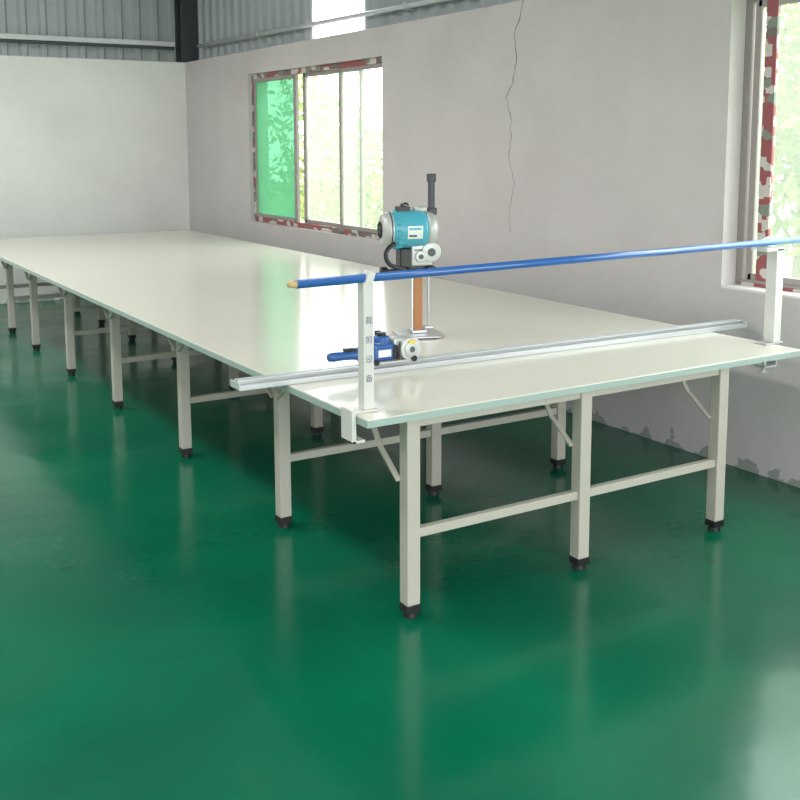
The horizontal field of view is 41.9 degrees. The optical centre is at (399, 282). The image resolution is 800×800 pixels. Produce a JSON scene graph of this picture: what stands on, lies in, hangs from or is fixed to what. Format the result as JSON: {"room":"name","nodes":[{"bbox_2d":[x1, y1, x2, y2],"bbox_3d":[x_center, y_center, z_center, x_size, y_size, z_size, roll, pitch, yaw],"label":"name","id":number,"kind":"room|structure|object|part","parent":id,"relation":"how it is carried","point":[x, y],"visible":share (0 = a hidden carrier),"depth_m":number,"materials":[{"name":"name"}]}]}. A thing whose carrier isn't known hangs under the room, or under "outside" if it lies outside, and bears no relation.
{"room":"textile factory","nodes":[
{"label":"textile factory","id":0,"kind":"room"},
{"bbox_2d":[0,55,189,303],"bbox_3d":[-6.298,-0.924,10.072,8.832,2.652,0.220,-5,9,-31],"label":"wall","id":1,"kind":"structure","parent":0,"point":[88,146],"depth_m":11.64,"materials":[{"name":"paint"}]},
{"bbox_2d":[0,33,174,49],"bbox_3d":[-6.326,-2.419,9.815,8.732,0.085,0.090,-5,9,-31],"label":"steel girt","id":2,"kind":"object","parent":1,"relation":"attached to","point":[4,37],"visible":1,"depth_m":11.53,"materials":[{"name":"white paint"}]},
{"bbox_2d":[0,0,176,61],"bbox_3d":[-6.248,-3.071,9.904,9.052,1.648,0.035,-5,9,-31],"label":"siding","id":3,"kind":"object","parent":1,"relation":"on","point":[150,20],"depth_m":11.69,"materials":[{"name":"grey metal"}]},
{"bbox_2d":[253,57,381,239],"bbox_3d":[-0.783,-1.231,9.653,0.070,1.495,2.570,-5,9,-31],"label":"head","id":4,"kind":"object","parent":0,"point":[333,66],"depth_m":9.49},
{"bbox_2d":[0,298,799,799],"bbox_3d":[-2.347,1.284,3.964,9.252,0.120,15.170,-5,9,-31],"label":"floor","id":5,"kind":"structure","parent":0,"point":[163,637],"depth_m":3.88,"materials":[{"name":"green paint"}]},
{"bbox_2d":[0,230,799,618],"bbox_3d":[-1.217,0.339,7.608,2.320,0.780,7.936,-5,9,-31],"label":"table","id":6,"kind":"object","parent":5,"relation":"on","point":[230,301],"visible":0.96,"depth_m":5.19,"materials":[{"name":"laminate"}]},
{"bbox_2d":[377,174,444,338],"bbox_3d":[0.004,-0.152,5.303,0.328,0.800,0.649,-2,8,-14],"label":"machine","id":7,"kind":"object","parent":6,"relation":"on","point":[413,233],"visible":0.88,"depth_m":5.08,"materials":[{"name":"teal metal"}]},
{"bbox_3d":[-0.025,-0.118,5.013,0.028,0.150,0.144,7,11,43],"label":"carry handle","id":8,"kind":"part","parent":7,"relation":"part of","materials":[{"name":"black plastic"}]},
{"bbox_3d":[0.033,-0.258,5.107,0.184,0.193,0.194,-2,8,-14],"label":"motor","id":9,"kind":"part","parent":7,"relation":"part of","materials":[{"name":"teal metal"}]},
{"bbox_3d":[0.074,-0.239,5.025,0.075,0.062,0.008,-2,8,-14],"label":"rating plate","id":10,"kind":"part","parent":7,"relation":"part of","materials":[{"name":"white"}]},
{"bbox_3d":[0.089,0.258,5.199,0.225,0.014,0.245,-2,8,-14],"label":"plate","id":11,"kind":"part","parent":7,"relation":"part of","materials":[{"name":"silver metal"}]},
{"bbox_3d":[0.107,0.071,5.160,0.106,0.325,0.040,-2,8,-14],"label":"blade and presser bar","id":12,"kind":"part","parent":7,"relation":"part of","materials":[{"name":"silver metal"}]},
{"bbox_3d":[0.127,-0.272,5.130,0.122,0.198,0.176,-2,8,-14],"label":"motor","id":13,"kind":"part","parent":7,"relation":"part of","materials":[{"name":"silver metal"}]},
{"bbox_3d":[0.154,-0.351,5.127,0.044,0.360,0.052,-2,8,-14],"label":"rack post","id":14,"kind":"part","parent":7,"relation":"part of","materials":[{"name":"grey metal"}]},
{"bbox_2d":[230,319,746,390],"bbox_3d":[0.560,0.305,4.753,2.772,0.035,0.102,-4,9,-29],"label":"rail","id":15,"kind":"object","parent":6,"relation":"on","point":[330,373],"visible":1,"depth_m":4.62,"materials":[{"name":"silver metal"}]},
{"bbox_2d":[326,330,420,365],"bbox_3d":[-0.118,0.275,4.365,0.415,0.128,0.140,-4,9,-29],"label":"machine","id":16,"kind":"object","parent":15,"relation":"on","point":[400,348],"visible":0.77,"depth_m":4.36,"materials":[{"name":"blue metal"}]},
{"bbox_3d":[-0.207,0.302,4.313,0.205,0.066,0.066,-4,9,-29],"label":"handle","id":17,"kind":"part","parent":16,"relation":"part of","materials":[{"name":"blue plastic"}]},
{"bbox_2d":[343,331,397,360],"bbox_3d":[-0.130,0.270,4.351,0.230,0.112,0.087,-4,9,-29],"label":"cutter","id":18,"kind":"object","parent":16,"relation":"attached to","point":[385,347],"depth_m":4.35,"materials":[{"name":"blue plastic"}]},
{"bbox_2d":[287,236,799,443],"bbox_3d":[0.795,0.196,4.318,2.803,0.650,0.082,-5,9,-33],"label":"bar","id":19,"kind":"object","parent":6,"relation":"attached to","point":[775,254],"visible":0.99,"depth_m":3.94,"materials":[{"name":"blue painted metal"},{"name":"white painted metal"},{"name":"wood"}]},
{"bbox_3d":[-0.117,0.205,3.714,0.052,0.498,0.044,-5,9,-31],"label":"post","id":20,"kind":"part","parent":19,"relation":"part of","materials":[{"name":"white metal"}]},
{"bbox_3d":[0.805,-0.100,4.288,2.773,0.037,0.031,-5,9,-33],"label":"blue rod","id":21,"kind":"part","parent":19,"relation":"part of","materials":[{"name":"blue metal"}]},
{"bbox_3d":[1.727,0.036,4.929,0.166,0.501,0.071,-5,9,-31],"label":"post","id":22,"kind":"part","parent":19,"relation":"part of","materials":[{"name":"white metal"}]},
{"bbox_2d":[185,0,799,487],"bbox_3d":[1.433,-0.427,6.220,0.225,2.653,14.970,-5,9,-31],"label":"wall","id":23,"kind":"structure","parent":0,"point":[626,115],"depth_m":6.51,"materials":[{"name":"paint"}]},
{"bbox_2d":[251,74,256,220],"bbox_3d":[-0.783,-1.231,9.653,0.070,1.495,2.670,-5,9,-31],"label":"frame jambs","id":24,"kind":"object","parent":23,"relation":"attached to","point":[252,79],"visible":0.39,"depth_m":10.73,"materials":[{"name":"grey metal"}]},
{"bbox_2d":[254,63,381,232],"bbox_3d":[-0.781,-1.231,9.656,0.065,1.395,2.588,-5,9,-31],"label":"window","id":25,"kind":"structure","parent":23,"relation":"in","point":[340,71],"depth_m":9.75,"materials":[{"name":"grey metal"}]},
{"bbox_2d":[256,78,294,217],"bbox_3d":[-1.227,-1.321,10.331,0.002,1.395,0.900,-5,9,-31],"label":"glass","id":26,"kind":"object","parent":25,"relation":"in","point":[275,115],"visible":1,"depth_m":10.32,"materials":[{"name":"green glass"}]},
{"bbox_2d":[197,0,451,47],"bbox_3d":[0.486,-2.078,7.563,0.082,0.131,10.600,-5,9,-31],"label":"steel girt","id":27,"kind":"object","parent":23,"relation":"attached to","point":[405,6],"visible":1,"depth_m":9.26,"materials":[{"name":"white paint"}]},
{"bbox_2d":[197,0,520,59],"bbox_3d":[1.491,-2.563,5.974,0.035,1.648,14.970,-5,9,-31],"label":"siding","id":28,"kind":"object","parent":23,"relation":"on","point":[217,20],"depth_m":10.52,"materials":[{"name":"grey metal"}]},
{"bbox_2d":[735,0,756,283],"bbox_3d":[2.559,-0.595,4.436,0.070,1.545,2.715,-5,9,-31],"label":"frame jambs","id":29,"kind":"object","parent":23,"relation":"attached to","point":[751,5],"visible":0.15,"depth_m":5.53,"materials":[{"name":"white metal"}]},
{"bbox_2d":[721,284,799,298],"bbox_3d":[2.484,0.171,4.491,0.110,0.012,2.715,-5,9,-31],"label":"window sill","id":30,"kind":"structure","parent":23,"relation":"attached to","point":[730,286],"depth_m":5.45,"materials":[{"name":"paint"}]},
{"bbox_2d":[745,0,799,285],"bbox_3d":[2.558,-0.596,4.439,0.068,1.455,2.590,-5,9,-31],"label":"window","id":31,"kind":"structure","parent":23,"relation":"in","point":[773,22],"depth_m":5.44,"materials":[{"name":"white metal"}]},
{"bbox_3d":[2.560,-0.596,4.440,0.065,1.455,2.590,-5,9,-31],"label":"sash frames","id":32,"kind":"part","parent":31,"relation":"part of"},
{"bbox_2d":[737,0,799,292],"bbox_3d":[2.518,-0.597,4.428,0.005,1.528,2.645,-5,9,-31],"label":"tape","id":33,"kind":"object","parent":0,"point":[738,282],"depth_m":5.51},
{"bbox_2d":[742,0,799,289],"bbox_3d":[2.559,-0.595,4.436,0.070,1.545,2.625,-5,9,-31],"label":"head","id":34,"kind":"object","parent":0,"point":[743,280],"depth_m":5.50},
{"label":"outside","id":35,"kind":"structure","parent":0,"visible":0},
{"bbox_2d":[300,181,797,277],"bbox_3d":[2.823,0.909,8.472,70.000,0.100,85.000,-5,9,-31],"label":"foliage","id":36,"kind":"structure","parent":35,"point":[787,269],"depth_m":25.06,"materials":[{"name":"green plant"}]},
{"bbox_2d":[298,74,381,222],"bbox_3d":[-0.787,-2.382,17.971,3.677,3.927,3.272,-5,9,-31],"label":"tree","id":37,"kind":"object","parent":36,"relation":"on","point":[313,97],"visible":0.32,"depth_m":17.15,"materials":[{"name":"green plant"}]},
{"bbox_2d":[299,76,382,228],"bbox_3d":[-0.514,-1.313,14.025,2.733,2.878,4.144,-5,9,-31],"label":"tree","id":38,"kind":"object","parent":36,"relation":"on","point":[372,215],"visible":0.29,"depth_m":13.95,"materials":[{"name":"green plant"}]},
{"bbox_2d":[755,9,799,270],"bbox_3d":[3.605,-2.117,11.741,3.233,5.033,5.641,-1,8,-8],"label":"tree","id":39,"kind":"object","parent":36,"relation":"on","point":[784,56],"visible":0.02,"depth_m":11.22,"materials":[{"name":"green plant"}]},
{"bbox_2d":[756,3,799,278],"bbox_3d":[3.179,-0.973,8.223,3.482,3.702,4.626,-5,9,-31],"label":"tree","id":40,"kind":"object","parent":36,"relation":"on","point":[787,142],"visible":0.26,"depth_m":8.28,"materials":[{"name":"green plant"}]},
{"bbox_3d":[-2.480,-2.566,12.189,0.215,0.019,0.190,-5,9,-31],"label":"base plate","id":41,"kind":"object","parent":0,"visible":0},
{"bbox_2d":[175,0,197,60],"bbox_3d":[-2.482,-3.372,12.084,0.200,1.648,0.175,-5,9,-31],"label":"h-section","id":42,"kind":"object","parent":41,"relation":"on","point":[185,10],"visible":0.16,"depth_m":12.08,"materials":[{"name":"grey paint"}]}
]}

